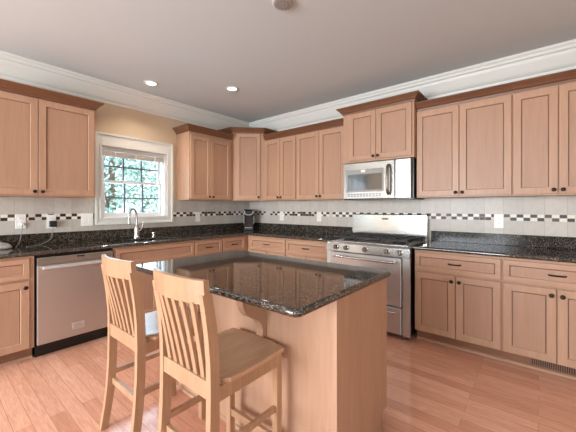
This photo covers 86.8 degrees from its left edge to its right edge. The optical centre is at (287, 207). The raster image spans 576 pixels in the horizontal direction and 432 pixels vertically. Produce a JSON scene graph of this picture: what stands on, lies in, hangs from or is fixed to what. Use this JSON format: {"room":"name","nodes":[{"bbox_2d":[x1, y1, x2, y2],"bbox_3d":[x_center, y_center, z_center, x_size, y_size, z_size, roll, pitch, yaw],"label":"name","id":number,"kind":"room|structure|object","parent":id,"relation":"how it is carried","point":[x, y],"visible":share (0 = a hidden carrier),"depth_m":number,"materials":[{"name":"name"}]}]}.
{"room":"kitchen","nodes":[
{"label":"kitchen","id":0,"kind":"room"},
{"bbox_2d":[0,78,249,231],"bbox_3d":[-3.070,-0.069,2.476,0.152,2.692,7.671,0,0,40],"label":"wall","id":1,"kind":"structure","parent":0,"point":[112,119],"depth_m":3.80,"materials":[{"name":"beige paint"}]},
{"bbox_2d":[0,79,103,197],"bbox_3d":[-2.378,-0.591,2.904,0.368,0.983,1.008,0,0,40],"label":"upper cabinet","id":2,"kind":"object","parent":1,"relation":"attached to","point":[47,137],"visible":1,"depth_m":2.83,"materials":[{"name":"brown wood"}]},
{"bbox_2d":[0,197,249,234],"bbox_3d":[-1.878,0.081,3.791,0.009,0.359,3.800,0,0,40],"label":"backsplash","id":3,"kind":"structure","parent":1,"relation":"attached to","point":[68,211],"depth_m":3.28,"materials":[{"name":"beige tile"}]},
{"bbox_2d":[15,214,25,228],"bbox_3d":[-2.575,0.137,2.933,0.009,0.140,0.079,0,0,40],"label":"wall outlet","id":4,"kind":"object","parent":3,"relation":"attached to","point":[19,218],"visible":1,"depth_m":2.92,"materials":[{"name":"white plastic"}]},
{"bbox_2d":[47,215,55,228],"bbox_3d":[-2.422,0.147,3.117,0.009,0.140,0.079,0,0,40],"label":"wall outlet","id":5,"kind":"object","parent":3,"relation":"attached to","point":[49,217],"visible":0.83,"depth_m":3.11,"materials":[{"name":"white plastic"}]},
{"bbox_2d":[81,213,92,225],"bbox_3d":[-2.218,0.137,3.363,0.011,0.140,0.119,0,0,40],"label":"light switch","id":6,"kind":"object","parent":3,"relation":"attached to","point":[86,218],"visible":1,"depth_m":3.36,"materials":[{"name":"white plastic"}]},
{"bbox_2d":[196,212,199,221],"bbox_3d":[-1.317,0.139,4.454,0.009,0.140,0.079,0,0,40],"label":"wall outlet","id":7,"kind":"object","parent":3,"relation":"attached to","point":[197,213],"visible":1,"depth_m":4.45,"materials":[{"name":"white plastic"}]},
{"bbox_2d":[95,131,172,224],"bbox_3d":[-1.929,-0.325,3.829,0.187,1.057,0.945,0,0,40],"label":"window","id":8,"kind":"structure","parent":1,"relation":"in","point":[164,170],"depth_m":3.78,"materials":[{"name":"white paint"}]},
{"bbox_2d":[103,148,163,162],"bbox_3d":[-1.908,-0.636,3.802,0.046,0.089,0.742,0,0,40],"label":"window blind","id":9,"kind":"object","parent":8,"relation":"attached to","point":[106,152],"visible":0.91,"depth_m":3.76,"materials":[{"name":"beige fabric"}]},
{"bbox_2d":[172,123,232,200],"bbox_3d":[-1.179,-0.591,4.355,0.368,0.983,0.810,0,0,40],"label":"upper cabinet","id":10,"kind":"object","parent":1,"relation":"attached to","point":[204,155],"visible":1,"depth_m":4.18,"materials":[{"name":"brown wood"}]},
{"bbox_2d":[0,0,575,122],"bbox_3d":[-0.167,-1.491,0.009,7.874,0.152,7.874,0,0,40],"label":"ceiling","id":11,"kind":"structure","parent":0,"point":[310,53],"depth_m":2.58,"materials":[{"name":"grey paint"}]},
{"bbox_2d":[144,80,157,85],"bbox_3d":[-1.561,-1.410,3.469,0.152,0.010,0.152,0,0,40],"label":"recessed light","id":12,"kind":"object","parent":11,"relation":"in","point":[147,82],"visible":1,"depth_m":3.46,"materials":[{"name":"white paint"}]},
{"bbox_2d":[226,86,238,91],"bbox_3d":[-0.666,-1.410,3.629,0.152,0.010,0.152,0,0,40],"label":"recessed light","id":13,"kind":"object","parent":11,"relation":"in","point":[229,88],"visible":1,"depth_m":3.61,"materials":[{"name":"white paint"}]},
{"bbox_2d":[272,0,294,10],"bbox_3d":[-0.032,-1.402,2.093,0.158,0.026,0.158,0,0,40],"label":"smoke detector","id":14,"kind":"object","parent":11,"relation":"attached to","point":[283,5],"visible":1,"depth_m":2.09,"materials":[{"name":"grey plastic"}]},
{"bbox_2d":[0,331,575,431],"bbox_3d":[-0.167,1.328,0.009,7.874,0.102,7.874,0,0,40],"label":"floor","id":15,"kind":"structure","parent":0,"point":[432,387],"depth_m":2.08,"materials":[{"name":"brown wood"}]},
{"bbox_2d":[0,355,31,366],"bbox_3d":[-2.426,1.268,2.287,0.015,0.018,0.785,0,0,40],"label":"trim","id":16,"kind":"structure","parent":15,"relation":"on","point":[30,356],"depth_m":2.51,"materials":[{"name":"brown wood"}]},
{"bbox_2d":[0,256,33,363],"bbox_3d":[-2.587,0.842,2.421,0.660,0.871,0.785,0,0,40],"label":"base cabinet","id":17,"kind":"object","parent":15,"relation":"on","point":[17,273],"visible":0.98,"depth_m":2.46,"materials":[{"name":"brown wood"}]},
{"bbox_2d":[0,223,352,258],"bbox_3d":[-1.106,0.333,3.158,2.003,0.142,3.809,0,0,40],"label":"countertop","id":18,"kind":"structure","parent":17,"relation":"on","point":[60,242],"depth_m":3.63,"materials":[{"name":"stone"}]},
{"bbox_2d":[0,242,11,249],"bbox_3d":[-2.635,0.331,2.627,0.254,0.076,0.376,0,0,40],"label":"tablet","id":19,"kind":"object","parent":18,"relation":"on","point":[3,245],"visible":1,"depth_m":2.67,"materials":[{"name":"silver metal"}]},
{"bbox_2d":[16,222,23,246],"bbox_3d":[-2.519,0.258,2.851,0.028,0.222,0.201,0,0,-27],"label":"power cord","id":20,"kind":"object","parent":18,"relation":"on","point":[21,223],"visible":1,"depth_m":2.91,"materials":[{"name":"white plastic"}]},
{"bbox_2d":[27,221,56,246],"bbox_3d":[-2.410,0.254,2.967,0.060,0.230,0.349,0,0,4],"label":"charger","id":21,"kind":"object","parent":18,"relation":"on","point":[53,224],"visible":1,"depth_m":3.09,"materials":[{"name":"black plastic"}]},
{"bbox_2d":[127,208,143,237],"bbox_3d":[-1.839,0.189,3.656,0.078,0.359,0.198,0,0,31],"label":"faucet","id":22,"kind":"object","parent":18,"relation":"on","point":[136,227],"visible":1,"depth_m":3.65,"materials":[{"name":"silver metal"}]},
{"bbox_2d":[244,209,253,230],"bbox_3d":[-0.633,0.203,4.937,0.165,0.332,0.257,0,0,-5],"label":"coffee maker","id":23,"kind":"object","parent":18,"relation":"on","point":[248,213],"visible":1,"depth_m":4.94,"materials":[{"name":"black plastic"}]},
{"bbox_2d":[32,248,112,356],"bbox_3d":[-2.131,0.843,2.953,0.683,0.868,0.592,0,0,40],"label":"dishwasher","id":24,"kind":"object","parent":15,"relation":"on","point":[70,304],"visible":0.81,"depth_m":2.71,"materials":[{"name":"silver metal"}]},
{"bbox_2d":[99,254,205,431],"bbox_3d":[-0.786,0.772,1.799,0.406,1.009,0.517,0,0,40],"label":"counter stool","id":25,"kind":"object","parent":15,"relation":"on","point":[132,329],"visible":0.65,"depth_m":1.61,"materials":[{"name":"brown wood"}]},
{"bbox_2d":[112,240,193,312],"bbox_3d":[-1.655,0.842,3.550,0.656,0.871,0.909,0,0,40],"label":"base cabinet","id":26,"kind":"object","parent":15,"relation":"on","point":[141,254],"visible":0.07,"depth_m":3.29,"materials":[{"name":"brown wood"}]},
{"bbox_2d":[194,238,221,255],"bbox_3d":[-1.230,0.842,4.062,0.660,0.871,0.422,0,0,40],"label":"base cabinet","id":27,"kind":"object","parent":15,"relation":"on","point":[205,246],"visible":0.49,"depth_m":3.86,"materials":[{"name":"brown wood"}]},
{"bbox_2d":[152,267,283,431],"bbox_3d":[-0.318,0.772,1.412,0.406,1.009,0.517,0,0,40],"label":"counter stool","id":28,"kind":"object","parent":15,"relation":"on","point":[215,366],"visible":1,"depth_m":1.29,"materials":[{"name":"brown wood"}]},
{"bbox_2d":[222,235,247,251],"bbox_3d":[-0.948,0.842,4.404,0.660,0.871,0.465,0,0,40],"label":"base cabinet","id":29,"kind":"object","parent":15,"relation":"on","point":[234,243],"visible":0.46,"depth_m":4.21,"materials":[{"name":"brown wood"}]},
{"bbox_2d":[248,235,285,255],"bbox_3d":[-0.125,0.842,4.390,0.724,0.871,0.660,0,0,40],"label":"base cabinet","id":30,"kind":"object","parent":15,"relation":"on","point":[258,244],"visible":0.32,"depth_m":4.13,"materials":[{"name":"brown wood"}]},
{"bbox_2d":[177,278,386,431],"bbox_3d":[-0.149,0.840,1.903,1.306,0.873,0.742,0,0,40],"label":"kitchen island","id":31,"kind":"object","parent":15,"relation":"on","point":[334,356],"visible":0.5,"depth_m":1.51,"materials":[{"name":"brown wood"}]},
{"bbox_2d":[136,250,390,317],"bbox_3d":[-0.198,0.386,1.862,1.354,0.034,0.907,0,0,40],"label":"island countertop","id":32,"kind":"structure","parent":31,"relation":"on","point":[288,286],"depth_m":1.62,"materials":[{"name":"stone"}]},
{"bbox_2d":[286,239,326,261],"bbox_3d":[0.406,0.842,3.950,0.655,0.871,0.660,0,0,40],"label":"base cabinet","id":33,"kind":"object","parent":15,"relation":"on","point":[295,248],"visible":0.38,"depth_m":3.71,"materials":[{"name":"brown wood"}]},
{"bbox_2d":[327,214,427,338],"bbox_3d":[0.984,0.680,3.387,0.917,1.193,0.743,0,0,40],"label":"gas range","id":34,"kind":"object","parent":15,"relation":"on","point":[377,241],"visible":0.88,"depth_m":3.12,"materials":[{"name":"silver metal"}]},
{"bbox_2d":[328,238,424,248],"bbox_3d":[0.994,0.388,3.399,0.917,0.020,0.599,0,0,40],"label":"cooktop","id":35,"kind":"object","parent":34,"relation":"in","point":[358,243],"depth_m":3.21,"materials":[{"name":"silver metal"}]},
{"bbox_2d":[415,250,502,357],"bbox_3d":[1.658,0.842,2.915,0.688,0.871,0.660,0,0,40],"label":"base cabinet","id":36,"kind":"object","parent":15,"relation":"on","point":[458,296],"visible":0.99,"depth_m":2.66,"materials":[{"name":"brown wood"}]},
{"bbox_2d":[413,231,575,262],"bbox_3d":[1.927,0.333,2.705,1.379,0.142,0.641,0,0,40],"label":"countertop","id":37,"kind":"structure","parent":36,"relation":"on","point":[534,247],"depth_m":2.79,"materials":[{"name":"stone"}]},
{"bbox_2d":[417,336,575,379],"bbox_3d":[1.784,1.268,2.539,1.361,0.018,0.015,0,0,40],"label":"trim","id":38,"kind":"structure","parent":15,"relation":"on","point":[418,337],"depth_m":2.55,"materials":[{"name":"brown wood"}]},
{"bbox_2d":[502,257,575,368],"bbox_3d":[2.183,0.842,2.481,0.673,0.871,0.660,0,0,40],"label":"base cabinet","id":39,"kind":"object","parent":15,"relation":"on","point":[539,296],"visible":0.99,"depth_m":2.33,"materials":[{"name":"brown wood"}]},
{"bbox_2d":[529,358,575,376],"bbox_3d":[2.058,1.215,2.316,0.356,0.084,0.008,0,0,40],"label":"floor register","id":40,"kind":"object","parent":39,"relation":"attached to","point":[569,371],"visible":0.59,"depth_m":2.33,"materials":[{"name":"black plastic"}]},
{"bbox_3d":[2.281,-0.069,2.929,7.518,2.692,0.152,0,0,40],"label":"wall","id":41,"kind":"structure","parent":0,"visible":0},
{"bbox_2d":[218,127,277,200],"bbox_3d":[-0.619,-0.648,4.782,0.685,1.097,0.685,0,0,40],"label":"upper cabinet","id":42,"kind":"object","parent":41,"relation":"attached to","point":[247,141],"visible":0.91,"depth_m":4.61,"materials":[{"name":"brown wood"}]},
{"bbox_2d":[263,128,304,200],"bbox_3d":[-0.051,-0.591,4.519,0.648,0.983,0.368,0,0,40],"label":"upper cabinet","id":43,"kind":"object","parent":41,"relation":"attached to","point":[279,148],"visible":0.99,"depth_m":4.40,"materials":[{"name":"brown wood"}]},
{"bbox_2d":[0,39,575,130],"bbox_3d":[-0.163,-1.308,-0.027,7.518,0.213,7.518,0,0,40],"label":"trim","id":44,"kind":"structure","parent":41,"relation":"attached to","point":[559,57],"depth_m":3.27,"materials":[{"name":"white paint"}]},
{"bbox_2d":[294,118,343,199],"bbox_3d":[0.495,-0.591,4.067,0.770,0.983,0.368,0,0,40],"label":"upper cabinet","id":45,"kind":"object","parent":41,"relation":"attached to","point":[319,146],"visible":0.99,"depth_m":3.95,"materials":[{"name":"brown wood"}]},
{"bbox_2d":[336,90,427,163],"bbox_3d":[1.087,-0.849,3.529,0.950,0.655,0.444,0,0,40],"label":"upper cabinet","id":46,"kind":"object","parent":41,"relation":"attached to","point":[382,129],"visible":0.94,"depth_m":3.35,"materials":[{"name":"brown wood"}]},
{"bbox_2d":[343,158,423,200],"bbox_3d":[1.072,-0.299,3.510,0.805,0.429,0.468,0,0,40],"label":"microwave","id":47,"kind":"object","parent":46,"relation":"attached to","point":[396,179],"visible":1,"depth_m":3.34,"materials":[{"name":"silver metal"}]},
{"bbox_2d":[250,196,575,239],"bbox_3d":[0.991,0.133,3.890,4.305,0.461,0.009,0,0,40],"label":"backsplash","id":48,"kind":"structure","parent":41,"relation":"attached to","point":[543,215],"depth_m":3.24,"materials":[{"name":"beige tile"}]},
{"bbox_2d":[280,212,283,220],"bbox_3d":[-0.101,0.139,4.780,0.079,0.140,0.009,0,0,40],"label":"wall outlet","id":49,"kind":"object","parent":48,"relation":"attached to","point":[281,213],"visible":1,"depth_m":4.77,"materials":[{"name":"white plastic"}]},
{"bbox_2d":[317,212,320,221],"bbox_3d":[0.442,0.134,4.332,0.079,0.140,0.009,0,0,40],"label":"wall outlet","id":50,"kind":"object","parent":48,"relation":"attached to","point":[318,213],"visible":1,"depth_m":4.33,"materials":[{"name":"white plastic"}]},
{"bbox_2d":[494,214,503,227],"bbox_3d":[2.068,0.137,2.986,0.079,0.140,0.009,0,0,40],"label":"wall outlet","id":51,"kind":"object","parent":48,"relation":"attached to","point":[498,218],"visible":1,"depth_m":2.98,"materials":[{"name":"white plastic"}]},
{"bbox_2d":[415,82,513,197],"bbox_3d":[1.743,-0.591,3.035,0.813,0.983,0.368,0,0,40],"label":"upper cabinet","id":52,"kind":"object","parent":41,"relation":"attached to","point":[465,139],"visible":0.98,"depth_m":2.90,"materials":[{"name":"brown wood"}]},
{"bbox_2d":[512,69,575,196],"bbox_3d":[2.316,-0.591,2.562,0.673,0.983,0.368,0,0,40],"label":"upper cabinet","id":53,"kind":"object","parent":41,"relation":"attached to","point":[544,107],"visible":1,"depth_m":2.54,"materials":[{"name":"brown wood"}]},
{"label":"outside","id":54,"kind":"structure","parent":0,"visible":0},
{"bbox_3d":[-0.665,1.963,5.266,45.720,0.152,45.720,0,0,40],"label":"lawn","id":55,"kind":"structure","parent":54,"visible":0},
{"bbox_2d":[104,156,157,212],"bbox_3d":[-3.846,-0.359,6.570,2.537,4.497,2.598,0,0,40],"label":"tree","id":56,"kind":"object","parent":55,"relation":"on","point":[110,204],"visible":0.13,"depth_m":6.54,"materials":[{"name":"green plant"}]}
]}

